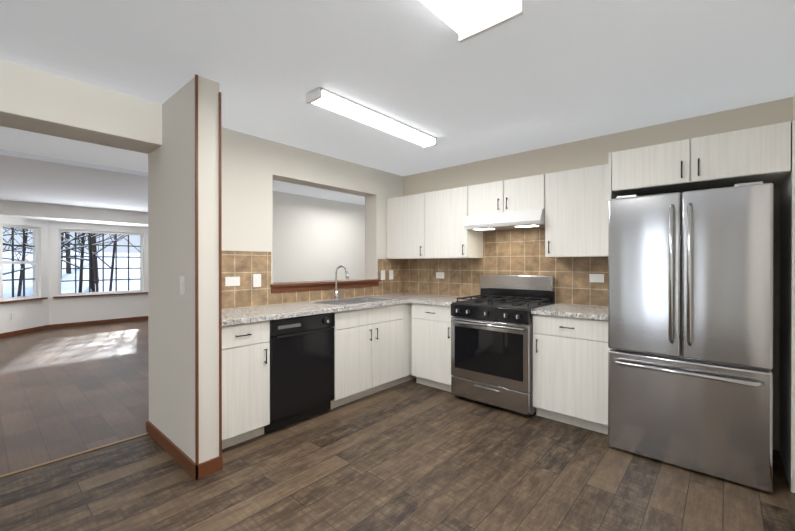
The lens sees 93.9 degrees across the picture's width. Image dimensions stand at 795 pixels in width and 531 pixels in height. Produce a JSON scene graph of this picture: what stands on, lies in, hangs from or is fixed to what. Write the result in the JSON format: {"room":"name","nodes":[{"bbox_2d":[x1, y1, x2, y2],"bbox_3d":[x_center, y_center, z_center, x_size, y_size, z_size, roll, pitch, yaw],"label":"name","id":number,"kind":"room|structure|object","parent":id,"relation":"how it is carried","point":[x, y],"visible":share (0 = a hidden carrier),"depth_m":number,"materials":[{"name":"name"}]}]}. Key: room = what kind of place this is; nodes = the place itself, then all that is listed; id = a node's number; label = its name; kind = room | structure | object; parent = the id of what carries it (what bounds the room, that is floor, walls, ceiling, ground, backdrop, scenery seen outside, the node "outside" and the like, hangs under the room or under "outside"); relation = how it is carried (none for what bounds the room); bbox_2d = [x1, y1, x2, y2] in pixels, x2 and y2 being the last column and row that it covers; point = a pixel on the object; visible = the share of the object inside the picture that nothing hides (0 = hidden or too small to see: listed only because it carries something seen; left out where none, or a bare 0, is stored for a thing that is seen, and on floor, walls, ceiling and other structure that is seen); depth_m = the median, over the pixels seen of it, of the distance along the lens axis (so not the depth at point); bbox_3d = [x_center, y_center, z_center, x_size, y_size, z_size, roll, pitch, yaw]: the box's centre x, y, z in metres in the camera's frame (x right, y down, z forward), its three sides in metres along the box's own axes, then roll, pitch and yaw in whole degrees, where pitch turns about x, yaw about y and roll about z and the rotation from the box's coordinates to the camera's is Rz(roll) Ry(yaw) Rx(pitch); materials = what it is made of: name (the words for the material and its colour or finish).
{"room":"kitchen","nodes":[
{"label":"kitchen","id":0,"kind":"room"},
{"bbox_2d":[0,215,48,333],"bbox_3d":[-6.979,0.209,6.765,0.150,2.140,1.182,0,0,-1],"label":"wall","id":1,"kind":"structure","parent":0,"point":[32,314],"depth_m":7.00,"materials":[{"name":"white paint"}]},
{"bbox_2d":[11,313,15,319],"bbox_3d":[-6.897,0.925,6.663,0.008,0.110,0.070,0,0,-1],"label":"outlet","id":2,"kind":"object","parent":1,"relation":"attached to","point":[13,315],"visible":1,"depth_m":6.66,"materials":[{"name":"white plastic"}]},
{"bbox_2d":[3,224,37,300],"bbox_3d":[-6.985,-0.041,6.838,0.060,1.360,0.710,0,0,-1],"label":"bay window","id":3,"kind":"structure","parent":1,"relation":"in","point":[34,262],"depth_m":6.94,"materials":[{"name":"white"}]},
{"bbox_2d":[0,297,47,302],"bbox_3d":[-6.870,0.654,6.843,0.070,0.030,0.830,0,0,-1],"label":"window sill","id":4,"kind":"structure","parent":1,"relation":"attached to","point":[24,300],"depth_m":6.82,"materials":[{"name":"brown wood"}]},
{"bbox_2d":[0,325,48,338],"bbox_3d":[-6.897,1.237,6.770,0.014,0.085,1.182,0,0,-1],"label":"baseboard","id":5,"kind":"structure","parent":1,"relation":"attached to","point":[21,332],"depth_m":6.84,"materials":[{"name":"brown wood"}]},
{"bbox_2d":[0,200,147,224],"bbox_3d":[-6.141,0.058,7.140,0.150,2.440,9.700,0,0,41],"label":"wall","id":6,"kind":"structure","parent":0,"point":[23,209],"depth_m":7.00,"materials":[{"name":"white paint"}]},
{"bbox_2d":[0,149,147,212],"bbox_3d":[-5.241,-1.132,6.342,5.450,0.055,9.700,0,0,41],"label":"ceiling","id":7,"kind":"structure","parent":0,"point":[28,177],"depth_m":5.02,"materials":[{"name":"white paint"}]},
{"bbox_2d":[3,215,147,226],"bbox_3d":[-6.153,-0.914,7.848,0.790,0.100,3.170,0,0,41],"label":"ceiling","id":8,"kind":"structure","parent":0,"point":[88,222],"depth_m":7.41,"materials":[{"name":"white paint"}]},
{"bbox_2d":[49,221,147,324],"bbox_3d":[-6.393,0.205,8.063,0.150,2.140,1.750,0,0,41],"label":"wall","id":9,"kind":"structure","parent":0,"point":[76,309],"depth_m":7.86,"materials":[{"name":"white paint"}]},
{"bbox_2d":[49,316,147,328],"bbox_3d":[-6.331,1.233,8.012,0.014,0.085,1.750,0,0,41],"label":"baseboard","id":10,"kind":"structure","parent":9,"relation":"attached to","point":[66,325],"depth_m":7.91,"materials":[{"name":"brown wood"}]},
{"bbox_2d":[58,229,142,295],"bbox_3d":[-6.396,-0.045,8.066,0.060,1.360,1.470,0,0,41],"label":"picture window","id":11,"kind":"structure","parent":9,"relation":"in","point":[102,268],"depth_m":8.06,"materials":[{"name":"white"}]},
{"bbox_2d":[53,292,147,297],"bbox_3d":[-6.310,0.650,7.992,0.070,0.030,1.630,0,0,41],"label":"window sill","id":12,"kind":"structure","parent":9,"relation":"attached to","point":[100,295],"depth_m":7.92,"materials":[{"name":"brown wood"}]},
{"bbox_2d":[148,76,219,463],"bbox_3d":[-1.528,0.073,2.611,0.960,2.440,0.136,0,0,41],"label":"wall","id":13,"kind":"structure","parent":0,"point":[171,239],"depth_m":2.37,"materials":[{"name":"white paint"}]},
{"bbox_2d":[147,420,197,479],"bbox_3d":[-1.572,1.251,2.555,0.974,0.085,0.014,0,0,41],"label":"baseboard","id":14,"kind":"structure","parent":13,"relation":"attached to","point":[174,451],"depth_m":2.49,"materials":[{"name":"brown wood"}]},
{"bbox_2d":[180,276,184,294],"bbox_3d":[-1.389,0.134,2.391,0.075,0.118,0.010,0,0,41],"label":"switch","id":15,"kind":"object","parent":13,"relation":"attached to","point":[182,285],"visible":1,"depth_m":2.38,"materials":[{"name":"white plastic"}]},
{"bbox_2d":[195,74,198,464],"bbox_3d":[-1.213,0.033,2.241,0.014,2.353,0.014,0,0,41],"label":"trim","id":16,"kind":"structure","parent":13,"relation":"attached to","point":[196,303],"depth_m":2.24,"materials":[{"name":"brown wood"}]},
{"bbox_2d":[195,456,222,479],"bbox_3d":[-1.164,1.252,2.292,0.014,0.085,0.160,0,0,41],"label":"baseboard","id":17,"kind":"structure","parent":13,"relation":"attached to","point":[209,467],"depth_m":2.29,"materials":[{"name":"brown wood"}]},
{"bbox_2d":[219,92,221,455],"bbox_3d":[-1.121,0.062,2.345,0.014,2.295,0.014,0,0,41],"label":"trim","id":18,"kind":"structure","parent":13,"relation":"attached to","point":[220,314],"depth_m":2.34,"materials":[{"name":"brown wood"}]},
{"bbox_2d":[221,127,402,283],"bbox_3d":[-0.072,0.066,4.835,0.200,2.440,5.124,0,0,41],"label":"wall","id":19,"kind":"structure","parent":0,"point":[253,168],"depth_m":3.45,"materials":[{"name":"white paint"}]},
{"bbox_2d":[222,251,402,308],"bbox_3d":[-0.806,0.124,3.843,0.008,0.490,2.658,0,0,41],"label":"backsplash","id":20,"kind":"structure","parent":19,"relation":"attached to","point":[245,266],"depth_m":3.38,"materials":[{"name":"tile"}]},
{"bbox_2d":[225,276,239,285],"bbox_3d":[-1.401,0.141,3.156,0.009,0.080,0.125,0,0,41],"label":"electrical outlet","id":21,"kind":"object","parent":20,"relation":"attached to","point":[232,281],"visible":1,"depth_m":3.15,"materials":[{"name":"white plastic"}]},
{"bbox_2d":[253,274,260,286],"bbox_3d":[-1.255,0.141,3.321,0.010,0.118,0.075,0,0,41],"label":"light switch","id":22,"kind":"object","parent":20,"relation":"attached to","point":[256,280],"visible":1,"depth_m":3.32,"materials":[{"name":"white plastic"}]},
{"bbox_2d":[381,270,384,279],"bbox_3d":[-0.177,0.127,4.543,0.009,0.118,0.075,0,0,41],"label":"electrical outlet","id":23,"kind":"object","parent":20,"relation":"attached to","point":[382,274],"visible":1,"depth_m":4.54,"materials":[{"name":"white plastic"}]},
{"bbox_2d":[389,270,392,279],"bbox_3d":[-0.077,0.127,4.655,0.010,0.118,0.075,0,0,41],"label":"electrical outlet","id":24,"kind":"object","parent":20,"relation":"attached to","point":[390,274],"visible":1,"depth_m":4.64,"materials":[{"name":"white plastic"}]},
{"bbox_2d":[270,279,380,292],"bbox_3d":[-0.773,0.219,4.022,0.265,0.080,1.430,0,0,41],"label":"sill","id":25,"kind":"structure","parent":19,"relation":"attached to","point":[302,286],"depth_m":3.84,"materials":[{"name":"brown wood"}]},
{"bbox_2d":[273,191,364,282],"bbox_3d":[-1.458,0.060,6.475,0.150,2.440,4.500,0,0,41],"label":"wall","id":26,"kind":"structure","parent":0,"point":[317,239],"depth_m":6.41,"materials":[{"name":"white paint"}]},
{"bbox_2d":[0,320,794,530],"bbox_3d":[-3.354,1.316,4.785,12.350,0.060,9.850,0,0,41],"label":"floor","id":27,"kind":"structure","parent":0,"point":[411,455],"depth_m":2.32,"materials":[{"name":"brown wood"}]},
{"bbox_2d":[0,432,148,477],"bbox_3d":[-3.364,1.295,1.185,0.030,0.006,4.440,0,0,41],"label":"trim","id":28,"kind":"structure","parent":27,"relation":"on","point":[62,458],"depth_m":2.49,"materials":[{"name":"brown wood"}]},
{"bbox_2d":[222,321,269,448],"bbox_3d":[-1.309,0.853,2.805,0.632,0.879,0.432,0,0,41],"label":"base cabinet","id":29,"kind":"object","parent":27,"relation":"on","point":[245,381],"visible":0.62,"depth_m":2.64,"materials":[{"name":"white wood"}]},
{"bbox_2d":[264,313,334,432],"bbox_3d":[-0.953,0.854,3.190,0.614,0.875,0.610,0,0,41],"label":"dishwasher","id":30,"kind":"object","parent":27,"relation":"on","point":[301,367],"visible":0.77,"depth_m":2.98,"materials":[{"name":"black metal"}]},
{"bbox_2d":[331,304,402,408],"bbox_3d":[-0.453,0.850,3.775,0.631,0.879,0.922,0,0,41],"label":"base cabinet","id":31,"kind":"object","parent":27,"relation":"on","point":[368,351],"visible":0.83,"depth_m":3.54,"materials":[{"name":"white wood"}]},
{"bbox_2d":[222,293,442,325],"bbox_3d":[-0.572,0.478,3.643,0.625,0.224,2.666,0,0,41],"label":"countertop","id":32,"kind":"structure","parent":31,"relation":"on","point":[236,316],"depth_m":3.22,"materials":[{"name":"stone"}]},
{"bbox_2d":[333,265,348,299],"bbox_3d":[-0.569,0.187,3.866,0.224,0.365,0.105,0,0,41],"label":"faucet","id":33,"kind":"object","parent":32,"relation":"on","point":[336,294],"visible":0.98,"depth_m":3.88,"materials":[{"name":"silver metal"}]},
{"bbox_2d":[310,297,395,305],"bbox_3d":[-0.430,0.477,3.755,0.440,0.224,0.770,0,0,41],"label":"sink basin","id":34,"kind":"object","parent":32,"relation":"in","point":[364,300],"depth_m":3.90,"materials":[{"name":"silver metal"}]},
{"bbox_2d":[398,303,415,383],"bbox_3d":[0.064,0.848,4.399,0.580,0.879,0.694,0,0,41],"label":"base cabinet","id":35,"kind":"object","parent":27,"relation":"on","point":[407,342],"visible":0.14,"depth_m":4.01,"materials":[{"name":"white wood"}]},
{"bbox_2d":[412,303,453,391],"bbox_3d":[0.536,0.849,4.026,0.536,0.879,0.632,0,0,41],"label":"base cabinet","id":36,"kind":"object","parent":27,"relation":"on","point":[431,345],"visible":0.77,"depth_m":3.81,"materials":[{"name":"white wood"}]},
{"bbox_2d":[451,274,554,414],"bbox_3d":[0.991,0.698,3.548,0.770,1.185,0.686,0,0,41],"label":"range","id":37,"kind":"object","parent":27,"relation":"on","point":[492,344],"visible":0.96,"depth_m":3.35,"materials":[{"name":"silver metal"}]},
{"bbox_2d":[533,314,607,434],"bbox_3d":[1.534,0.852,3.145,0.569,0.879,0.632,0,0,41],"label":"base cabinet","id":38,"kind":"object","parent":27,"relation":"on","point":[570,371],"visible":0.75,"depth_m":2.92,"materials":[{"name":"white wood"}]},
{"bbox_2d":[410,296,607,320],"bbox_3d":[1.045,0.390,3.580,1.879,0.040,0.625,0,0,41],"label":"countertop","id":39,"kind":"structure","parent":38,"relation":"on","point":[581,311],"depth_m":3.10,"materials":[{"name":"stone"}]},
{"bbox_2d":[608,152,617,350],"bbox_3d":[1.759,0.235,2.952,0.018,2.115,0.620,0,0,41],"label":"panel","id":40,"kind":"object","parent":27,"relation":"on","point":[612,195],"visible":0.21,"depth_m":2.72,"materials":[{"name":"white wood"}]},
{"bbox_2d":[608,181,772,492],"bbox_3d":[2.003,0.406,2.585,0.820,1.775,0.788,0,0,41],"label":"fridge","id":41,"kind":"object","parent":27,"relation":"on","point":[690,326],"visible":1,"depth_m":2.29,"materials":[{"name":"silver metal"}]},
{"bbox_2d":[779,120,794,492],"bbox_3d":[2.470,0.237,2.325,0.058,2.115,0.620,0,0,41],"label":"panel","id":42,"kind":"object","parent":27,"relation":"on","point":[787,342],"visible":0.9,"depth_m":2.23,"materials":[{"name":"white wood"}]},
{"bbox_2d":[0,0,794,204],"bbox_3d":[-3.029,-1.203,4.389,11.350,0.100,10.000,0,0,41],"label":"ceiling","id":43,"kind":"structure","parent":0,"point":[538,74],"depth_m":2.13,"materials":[{"name":"white paint"}]},
{"bbox_2d":[0,59,161,153],"bbox_3d":[-3.278,-0.997,1.101,0.330,0.290,4.440,0,0,41],"label":"header beam","id":44,"kind":"structure","parent":43,"relation":"attached to","point":[39,101],"depth_m":2.33,"materials":[{"name":"white paint"}]},
{"bbox_2d":[306,87,436,147],"bbox_3d":[-0.129,-1.114,2.923,0.150,0.065,1.300,0,0,41],"label":"ceiling light","id":45,"kind":"object","parent":43,"relation":"attached to","point":[329,100],"visible":1,"depth_m":2.75,"materials":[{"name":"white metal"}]},
{"bbox_2d":[420,0,523,42],"bbox_3d":[0.016,-1.102,1.221,0.310,0.079,1.220,0,0,41],"label":"ceiling light","id":46,"kind":"object","parent":43,"relation":"attached to","point":[465,20],"visible":1,"depth_m":1.58,"materials":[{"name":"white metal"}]},
{"bbox_2d":[403,97,792,450],"bbox_3d":[1.495,0.070,3.701,3.650,2.440,0.150,0,0,41],"label":"wall","id":47,"kind":"structure","parent":0,"point":[590,152],"depth_m":3.19,"materials":[{"name":"beige paint"}]},
{"bbox_2d":[387,193,432,258],"bbox_3d":[0.183,-0.446,4.514,0.596,0.745,0.361,0,0,41],"label":"upper cabinet","id":48,"kind":"object","parent":47,"relation":"attached to","point":[405,227],"visible":0.79,"depth_m":4.38,"materials":[{"name":"white wood"}]},
{"bbox_2d":[425,186,482,258],"bbox_3d":[0.615,-0.444,4.133,0.553,0.745,0.361,0,0,41],"label":"upper cabinet","id":49,"kind":"object","parent":47,"relation":"attached to","point":[448,235],"visible":0.94,"depth_m":4.00,"materials":[{"name":"white wood"}]},
{"bbox_2d":[464,209,544,230],"bbox_3d":[1.101,-0.426,3.668,0.770,0.144,0.415,0,0,41],"label":"range hood","id":50,"kind":"object","parent":47,"relation":"attached to","point":[528,219],"visible":0.9,"depth_m":3.51,"materials":[{"name":"white metal"}]},
{"bbox_2d":[403,228,607,306],"bbox_3d":[1.015,0.001,4.016,2.504,0.735,0.008,0,0,41],"label":"backsplash","id":51,"kind":"structure","parent":47,"relation":"attached to","point":[515,252],"depth_m":3.85,"materials":[{"name":"tile"}]},
{"bbox_2d":[436,272,443,278],"bbox_3d":[0.510,0.127,4.451,0.118,0.075,0.009,0,0,41],"label":"electrical outlet","id":52,"kind":"object","parent":51,"relation":"attached to","point":[439,274],"visible":1,"depth_m":4.45,"materials":[{"name":"white plastic"}]},
{"bbox_2d":[589,274,603,282],"bbox_3d":[1.784,0.121,3.326,0.118,0.075,0.009,0,0,41],"label":"electrical outlet","id":53,"kind":"object","parent":51,"relation":"attached to","point":[596,278],"visible":1,"depth_m":3.33,"materials":[{"name":"white plastic"}]},
{"bbox_2d":[468,174,544,215],"bbox_3d":[1.119,-0.658,3.688,0.780,0.315,0.361,0,0,41],"label":"upper cabinet","id":54,"kind":"object","parent":47,"relation":"attached to","point":[519,194],"visible":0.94,"depth_m":3.54,"materials":[{"name":"white wood"}]},
{"bbox_2d":[545,164,607,256],"bbox_3d":[1.626,-0.441,3.240,0.563,0.745,0.361,0,0,41],"label":"upper cabinet","id":55,"kind":"object","parent":47,"relation":"attached to","point":[576,212],"visible":0.77,"depth_m":3.13,"materials":[{"name":"white wood"}]},
{"bbox_2d":[612,121,790,195],"bbox_3d":[2.096,-0.679,2.631,0.905,0.285,0.651,0,0,41],"label":"upper cabinet","id":56,"kind":"object","parent":47,"relation":"attached to","point":[749,155],"visible":1,"depth_m":2.38,"materials":[{"name":"white wood"}]},
{"bbox_2d":[793,94,794,119],"bbox_3d":[0.358,0.083,-0.231,0.150,2.440,7.250,0,0,41],"label":"wall","id":57,"kind":"structure","parent":0,"point":[794,107],"depth_m":2.49,"materials":[{"name":"white paint"}]},
{"label":"outside","id":58,"kind":"structure","parent":0,"visible":0},
{"bbox_2d":[3,251,139,297],"bbox_3d":[-24.596,0.230,21.631,44.200,3.200,80.000,0,0,41],"label":"snow","id":59,"kind":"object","parent":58,"point":[69,286],"depth_m":21.49,"materials":[{"name":"white snow"}]},
{"bbox_2d":[3,227,139,296],"bbox_3d":[-19.683,-5.158,18.346,29.879,14.136,33.041,0,0,41],"label":"trees","id":60,"kind":"object","parent":59,"relation":"on","point":[93,260],"visible":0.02,"depth_m":10.77,"materials":[{"name":"brown plant"}]}
]}

